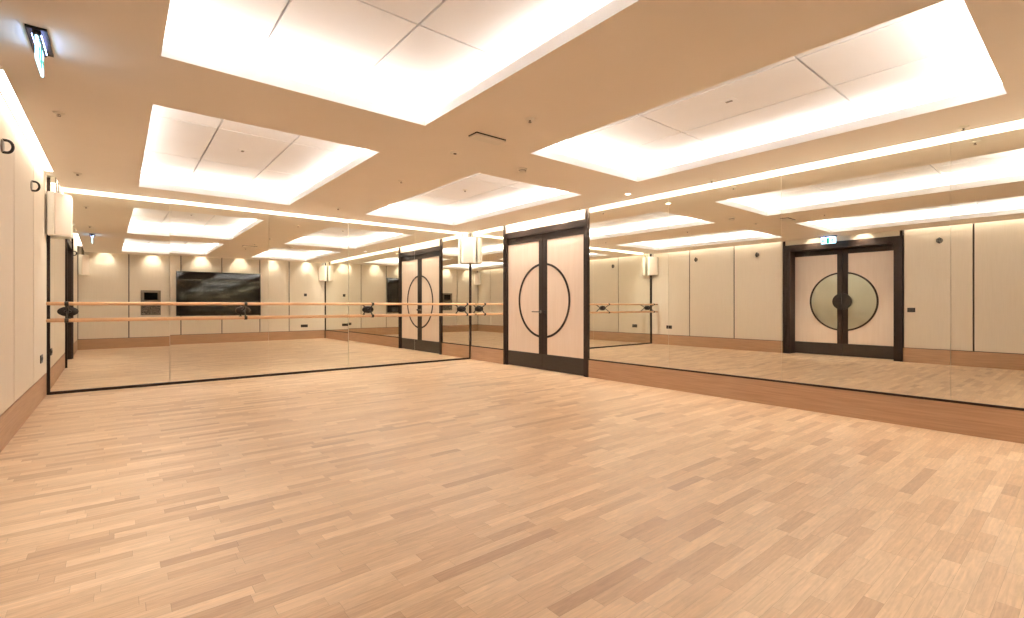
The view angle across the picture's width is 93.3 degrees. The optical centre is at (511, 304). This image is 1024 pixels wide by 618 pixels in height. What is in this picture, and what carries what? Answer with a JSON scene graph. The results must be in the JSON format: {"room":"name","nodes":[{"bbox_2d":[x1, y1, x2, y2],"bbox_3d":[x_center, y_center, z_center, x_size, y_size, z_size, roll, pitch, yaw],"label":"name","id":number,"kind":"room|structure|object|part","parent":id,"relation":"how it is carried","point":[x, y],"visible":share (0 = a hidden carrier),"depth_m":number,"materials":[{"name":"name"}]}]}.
{"room":"exercise studio","nodes":[
{"label":"exercise studio","id":0,"kind":"room"},
{"bbox_2d":[0,92,46,414],"bbox_3d":[-3.054,-0.245,2.559,0.142,2.690,8.706,0,0,-39],"label":"wall","id":1,"kind":"structure","parent":0,"point":[23,212],"depth_m":4.32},
{"bbox_3d":[-3.833,-0.384,3.611,0.022,2.408,1.109,0,0,-39],"label":"wall panel","id":2,"kind":"part","parent":1,"relation":"part of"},
{"bbox_2d":[0,138,14,153],"bbox_3d":[-3.803,-1.195,3.647,0.069,0.111,0.100,0,0,-39],"label":"ring","id":3,"kind":"object","parent":1,"relation":"attached to","point":[2,145],"visible":1,"depth_m":3.64,"materials":[{"name":"grey metal"}]},
{"bbox_3d":[-3.826,-1.195,3.629,0.011,0.100,0.100,0,0,-39],"label":"plate","id":4,"kind":"part","parent":3,"relation":"part of","materials":[{"name":"grey metal"}]},
{"bbox_2d":[0,373,46,452],"bbox_3d":[-2.982,0.966,2.566,0.022,0.268,8.586,0,0,-39],"label":"baseboard","id":5,"kind":"structure","parent":1,"relation":"attached to","point":[15,416],"depth_m":4.32,"materials":[{"name":"brown wood"}]},
{"bbox_3d":[-4.571,-0.384,4.516,0.022,2.408,1.174,0,0,-39],"label":"wall panel","id":6,"kind":"part","parent":1,"relation":"part of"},
{"bbox_2d":[30,180,40,191],"bbox_3d":[-4.795,-1.195,4.864,0.069,0.111,0.100,0,0,-39],"label":"ring","id":7,"kind":"object","parent":1,"relation":"attached to","point":[32,181],"visible":1,"depth_m":4.85,"materials":[{"name":"grey metal"}]},
{"bbox_3d":[-5.322,-0.384,5.438,0.022,2.408,1.152,0,0,-39],"label":"wall panel","id":8,"kind":"part","parent":1,"relation":"part of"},
{"bbox_2d":[47,177,49,391],"bbox_3d":[-5.676,-0.246,5.914,0.030,2.628,0.032,0,0,-39],"label":"trim","id":9,"kind":"structure","parent":1,"relation":"attached to","point":[48,178],"depth_m":5.90,"materials":[{"name":"brown metal"}]},
{"bbox_2d":[47,177,71,237],"bbox_3d":[-5.533,-1.200,5.886,0.157,0.720,0.286,0,0,6],"label":"speaker","id":10,"kind":"object","parent":1,"relation":"attached to","point":[59,205],"visible":0.98,"depth_m":5.84},
{"bbox_2d":[54,193,71,235],"bbox_3d":[-5.463,-1.097,5.879,0.016,0.499,0.198,0,0,6],"label":"grille","id":11,"kind":"object","parent":10,"relation":"attached to","point":[62,202],"depth_m":5.86,"materials":[{"name":"fabric"}]},
{"bbox_2d":[46,176,348,372],"bbox_3d":[-3.334,-0.245,7.952,6.336,2.690,0.120,0,0,-39],"label":"wall","id":12,"kind":"structure","parent":0,"point":[47,176],"depth_m":8.30,"materials":[{"name":"paint"}]},
{"bbox_2d":[50,176,169,391],"bbox_3d":[-5.210,-0.256,6.317,1.200,2.648,0.016,0,0,-39],"label":"mirror panel","id":13,"kind":"object","parent":12,"relation":"attached to","point":[118,248],"visible":0.79,"depth_m":6.29,"materials":[{"name":"silver metal"}]},
{"bbox_2d":[170,200,268,381],"bbox_3d":[-4.252,-0.256,7.081,1.246,2.648,0.008,0,0,-39],"label":"mirror panel","id":14,"kind":"object","parent":12,"relation":"attached to","point":[219,253],"visible":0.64,"depth_m":7.03,"materials":[{"name":"silver metal"}]},
{"bbox_2d":[47,357,470,394],"bbox_3d":[-3.270,1.084,7.874,6.236,0.032,0.032,0,0,-39],"label":"trim","id":15,"kind":"structure","parent":12,"relation":"attached to","point":[347,368],"depth_m":7.13,"materials":[{"name":"brown metal"}]},
{"bbox_2d":[415,227,468,361],"bbox_3d":[-1.346,-0.256,9.440,1.236,2.648,0.006,0,0,-39],"label":"mirror panel","id":16,"kind":"object","parent":15,"relation":"on","point":[441,276],"visible":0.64,"depth_m":9.39,"materials":[{"name":"silver metal"}]},
{"bbox_2d":[46,301,474,322],"bbox_3d":[-3.203,0.086,7.777,6.194,0.258,0.226,0,0,-39],"label":"ballet barre","id":17,"kind":"object","parent":12,"relation":"attached to","point":[66,311],"visible":1,"depth_m":6.98,"materials":[{"name":"brown wood"}]},
{"bbox_3d":[-3.148,0.188,7.710,6.194,0.042,0.042,0,0,-39],"label":"rail","id":18,"kind":"part","parent":17,"relation":"part of","materials":[{"name":"brown wood"}]},
{"bbox_3d":[-3.148,-0.017,7.710,6.194,0.042,0.042,0,0,-39],"label":"rail","id":19,"kind":"part","parent":17,"relation":"part of","materials":[{"name":"brown wood"}]},
{"bbox_2d":[269,211,347,373],"bbox_3d":[-3.286,-0.256,7.872,1.248,2.648,0.012,0,0,-39],"label":"mirror panel","id":20,"kind":"object","parent":12,"relation":"attached to","point":[308,254],"visible":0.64,"depth_m":7.84,"materials":[{"name":"silver metal"}]},
{"bbox_2d":[349,220,414,366],"bbox_3d":[-2.311,-0.256,8.654,1.248,2.648,0.006,0,0,-39],"label":"mirror panel","id":21,"kind":"object","parent":12,"relation":"attached to","point":[381,256],"visible":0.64,"depth_m":8.63,"materials":[{"name":"silver metal"}]},
{"bbox_2d":[0,359,1023,617],"bbox_3d":[-0.556,1.160,4.543,7.236,0.120,9.186,0,0,-39],"label":"floor","id":22,"kind":"structure","parent":0,"point":[467,488],"depth_m":2.68,"materials":[{"name":"brown wood"}]},
{"bbox_2d":[0,0,1023,232],"bbox_3d":[-0.572,-1.558,4.562,6.336,0.245,8.736,0,0,-39],"label":"ceiling","id":23,"kind":"structure","parent":0,"point":[332,104],"depth_m":3.47,"materials":[{"name":"paint"}]},
{"bbox_2d":[0,67,52,171],"bbox_3d":[-4.414,-1.579,4.450,0.122,0.021,3.156,0,0,-39],"label":"light strip","id":24,"kind":"object","parent":23,"relation":"attached to","point":[6,89],"visible":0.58,"depth_m":4.06,"materials":[{"name":"white plastic"}]},
{"bbox_2d":[24,24,53,76],"bbox_3d":[-2.558,-1.356,2.617,0.084,0.158,0.336,0,0,-39],"label":"exit sign","id":25,"kind":"object","parent":23,"relation":"hanging from","point":[38,37],"visible":1,"depth_m":2.56,"materials":[{"name":"plastic"}]},
{"bbox_3d":[-2.558,-1.428,2.617,0.084,0.014,0.336,0,0,-39],"label":"mount plate","id":26,"kind":"part","parent":25,"relation":"part of","materials":[{"name":"metal"}]},
{"bbox_3d":[-2.547,-1.339,2.604,0.010,0.124,0.265,0,0,-39],"label":"sign blade","id":27,"kind":"part","parent":25,"relation":"part of","materials":[{"name":"white plastic"}]},
{"bbox_2d":[52,111,64,116],"bbox_3d":[-3.381,-1.421,3.604,0.072,0.027,0.072,0,0,-39],"label":"sprinkler","id":28,"kind":"object","parent":23,"relation":"attached to","point":[58,113],"visible":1,"depth_m":3.59,"materials":[{"name":"grey metal"}]},
{"bbox_2d":[237,149,247,152],"bbox_3d":[-2.884,-1.647,5.170,0.090,0.006,0.120,0,0,-39],"label":"fitting","id":29,"kind":"object","parent":23,"relation":"attached to","point":[239,150],"visible":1,"depth_m":5.17,"materials":[{"name":"paint"}]},
{"bbox_3d":[-2.885,-1.660,5.195,2.015,0.020,3.405,0,0,-39],"label":"panel","id":30,"kind":"part","parent":23,"relation":"part of","materials":[{"name":"paint"}]},
{"bbox_3d":[-0.407,-1.660,2.154,2.015,0.020,3.320,0,0,-39],"label":"panel","id":31,"kind":"part","parent":23,"relation":"part of","materials":[{"name":"paint"}]},
{"bbox_2d":[450,151,459,154],"bbox_3d":[-0.536,-1.426,4.545,0.100,0.018,0.100,0,0,-39],"label":"ceiling sensor","id":32,"kind":"object","parent":23,"relation":"attached to","point":[451,152],"visible":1,"depth_m":4.52,"materials":[{"name":"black plastic"}]},
{"bbox_3d":[-0.710,-1.660,6.967,1.965,0.020,3.405,0,0,-39],"label":"panel","id":33,"kind":"part","parent":23,"relation":"part of","materials":[{"name":"paint"}]},
{"bbox_2d":[468,132,505,145],"bbox_3d":[-0.210,-1.424,4.139,0.313,0.022,0.124,0,0,-39],"label":"access hatch","id":34,"kind":"object","parent":23,"relation":"attached to","point":[486,138],"visible":1,"depth_m":4.12,"materials":[{"name":"paint"}]},
{"bbox_3d":[-0.210,-1.430,4.137,0.310,0.010,0.120,0,0,-39],"label":"frame","id":35,"kind":"part","parent":34,"relation":"part of","materials":[{"name":"metal"}]},
{"bbox_2d":[517,167,526,173],"bbox_3d":[0.108,-1.410,5.087,0.104,0.049,0.104,0,0,-39],"label":"smoke detector","id":36,"kind":"object","parent":23,"relation":"attached to","point":[521,170],"visible":1,"depth_m":5.05,"materials":[{"name":"plastic"}]},
{"bbox_2d":[525,117,534,122],"bbox_3d":[0.139,-1.421,3.725,0.072,0.027,0.072,0,0,-39],"label":"sprinkler","id":37,"kind":"object","parent":23,"relation":"attached to","point":[529,119],"visible":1,"depth_m":3.71,"materials":[{"name":"grey metal"}]},
{"bbox_2d":[719,97,738,104],"bbox_3d":[1.757,-1.647,3.908,0.090,0.006,0.120,0,0,-39],"label":"fitting","id":38,"kind":"object","parent":23,"relation":"attached to","point":[731,100],"visible":1,"depth_m":3.90,"materials":[{"name":"paint"}]},
{"bbox_3d":[1.767,-1.660,3.926,1.965,0.020,3.320,0,0,-39],"label":"panel","id":39,"kind":"part","parent":23,"relation":"part of","materials":[{"name":"paint"}]},
{"bbox_2d":[957,125,969,130],"bbox_3d":[3.639,-1.421,3.893,0.072,0.027,0.072,0,0,-39],"label":"sprinkler","id":40,"kind":"object","parent":23,"relation":"attached to","point":[966,126],"visible":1,"depth_m":3.88,"materials":[{"name":"grey metal"}]},
{"bbox_2d":[506,209,588,232],"bbox_3d":[1.890,-0.245,6.587,0.140,2.690,8.706,0,0,-39],"label":"wall","id":41,"kind":"structure","parent":0,"point":[576,215],"depth_m":8.07,"materials":[{"name":"paint"}]},
{"bbox_2d":[462,233,475,262],"bbox_3d":[-0.866,-1.200,9.688,0.286,0.720,0.157,0,0,6],"label":"speaker","id":42,"kind":"object","parent":41,"relation":"attached to","point":[468,243],"visible":0.96,"depth_m":9.62},
{"bbox_2d":[463,237,472,261],"bbox_3d":[-0.873,-1.097,9.618,0.198,0.499,0.016,0,0,6],"label":"grille","id":43,"kind":"object","parent":42,"relation":"attached to","point":[467,241],"depth_m":9.61,"materials":[{"name":"fabric"}]},
{"bbox_2d":[469,233,470,357],"bbox_3d":[-0.858,-0.246,9.835,0.018,2.628,0.038,0,0,-39],"label":"trim","id":44,"kind":"structure","parent":41,"relation":"attached to","point":[470,233],"depth_m":9.82,"materials":[{"name":"brown metal"}]},
{"bbox_2d":[470,345,502,349],"bbox_3d":[-0.486,0.828,9.401,0.030,0.020,1.104,0,0,-39],"label":"trim","id":45,"kind":"structure","parent":41,"relation":"attached to","point":[470,345],"depth_m":9.36,"materials":[{"name":"brown metal"}]},
{"bbox_2d":[471,226,502,348],"bbox_3d":[-0.488,-0.381,9.400,0.006,2.398,1.102,0,0,-39],"label":"mirror panel","id":46,"kind":"object","parent":41,"relation":"attached to","point":[487,272],"visible":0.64,"depth_m":9.38,"materials":[{"name":"silver metal"}]},
{"bbox_2d":[503,209,588,376],"bbox_3d":[0.525,-0.231,8.177,0.142,2.659,2.066,0,0,-39],"label":"door","id":47,"kind":"structure","parent":41,"relation":"in","point":[546,268],"depth_m":8.10,"materials":[{"name":"beige wood"}]},
{"bbox_3d":[0.212,-0.134,8.595,0.039,1.927,0.839,0,0,-39],"label":"veneer panel","id":48,"kind":"part","parent":47,"relation":"part of","materials":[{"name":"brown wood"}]},
{"bbox_3d":[0.241,0.961,8.554,0.047,0.262,0.938,0,0,-39],"label":"kick plate","id":49,"kind":"part","parent":47,"relation":"part of","materials":[{"name":"brown metal"}]},
{"bbox_3d":[0.837,0.961,7.823,0.047,0.262,0.938,0,0,-39],"label":"kick plate","id":50,"kind":"part","parent":47,"relation":"part of","materials":[{"name":"brown metal"}]},
{"bbox_3d":[0.871,-0.134,7.787,0.039,1.927,0.839,0,0,-39],"label":"veneer panel","id":51,"kind":"part","parent":47,"relation":"part of","materials":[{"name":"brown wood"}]},
{"bbox_2d":[589,192,668,367],"bbox_3d":[1.606,-0.381,6.830,0.006,2.398,1.380,0,0,-39],"label":"mirror panel","id":52,"kind":"object","parent":41,"relation":"attached to","point":[629,240],"visible":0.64,"depth_m":6.77,"materials":[{"name":"silver metal"}]},
{"bbox_2d":[669,169,780,380],"bbox_3d":[2.478,-0.381,5.759,0.006,2.398,1.379,0,0,-39],"label":"mirror panel","id":53,"kind":"object","parent":41,"relation":"attached to","point":[725,236],"visible":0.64,"depth_m":5.69,"materials":[{"name":"silver metal"}]},
{"bbox_2d":[471,346,1023,443],"bbox_3d":[1.869,0.969,6.518,0.020,0.262,8.586,0,0,-39],"label":"baseboard","id":54,"kind":"structure","parent":41,"relation":"attached to","point":[965,419],"depth_m":4.86,"materials":[{"name":"brown wood"}]},
{"bbox_2d":[588,359,1023,410],"bbox_3d":[2.874,0.828,5.277,0.030,0.020,5.392,0,0,-39],"label":"trim","id":55,"kind":"structure","parent":41,"relation":"attached to","point":[814,385],"depth_m":4.79,"materials":[{"name":"brown metal"}]},
{"bbox_2d":[781,134,950,399],"bbox_3d":[3.348,-0.381,4.692,0.006,2.398,1.369,0,0,-39],"label":"mirror panel","id":56,"kind":"object","parent":41,"relation":"attached to","point":[866,236],"visible":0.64,"depth_m":4.61,"materials":[{"name":"silver metal"}]},
{"bbox_2d":[951,119,1023,407],"bbox_3d":[4.171,-0.381,3.681,0.006,2.398,1.236,0,0,-39],"label":"mirror panel","id":57,"kind":"object","parent":41,"relation":"attached to","point":[987,163],"visible":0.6,"depth_m":3.98,"materials":[{"name":"silver metal"}]}
]}

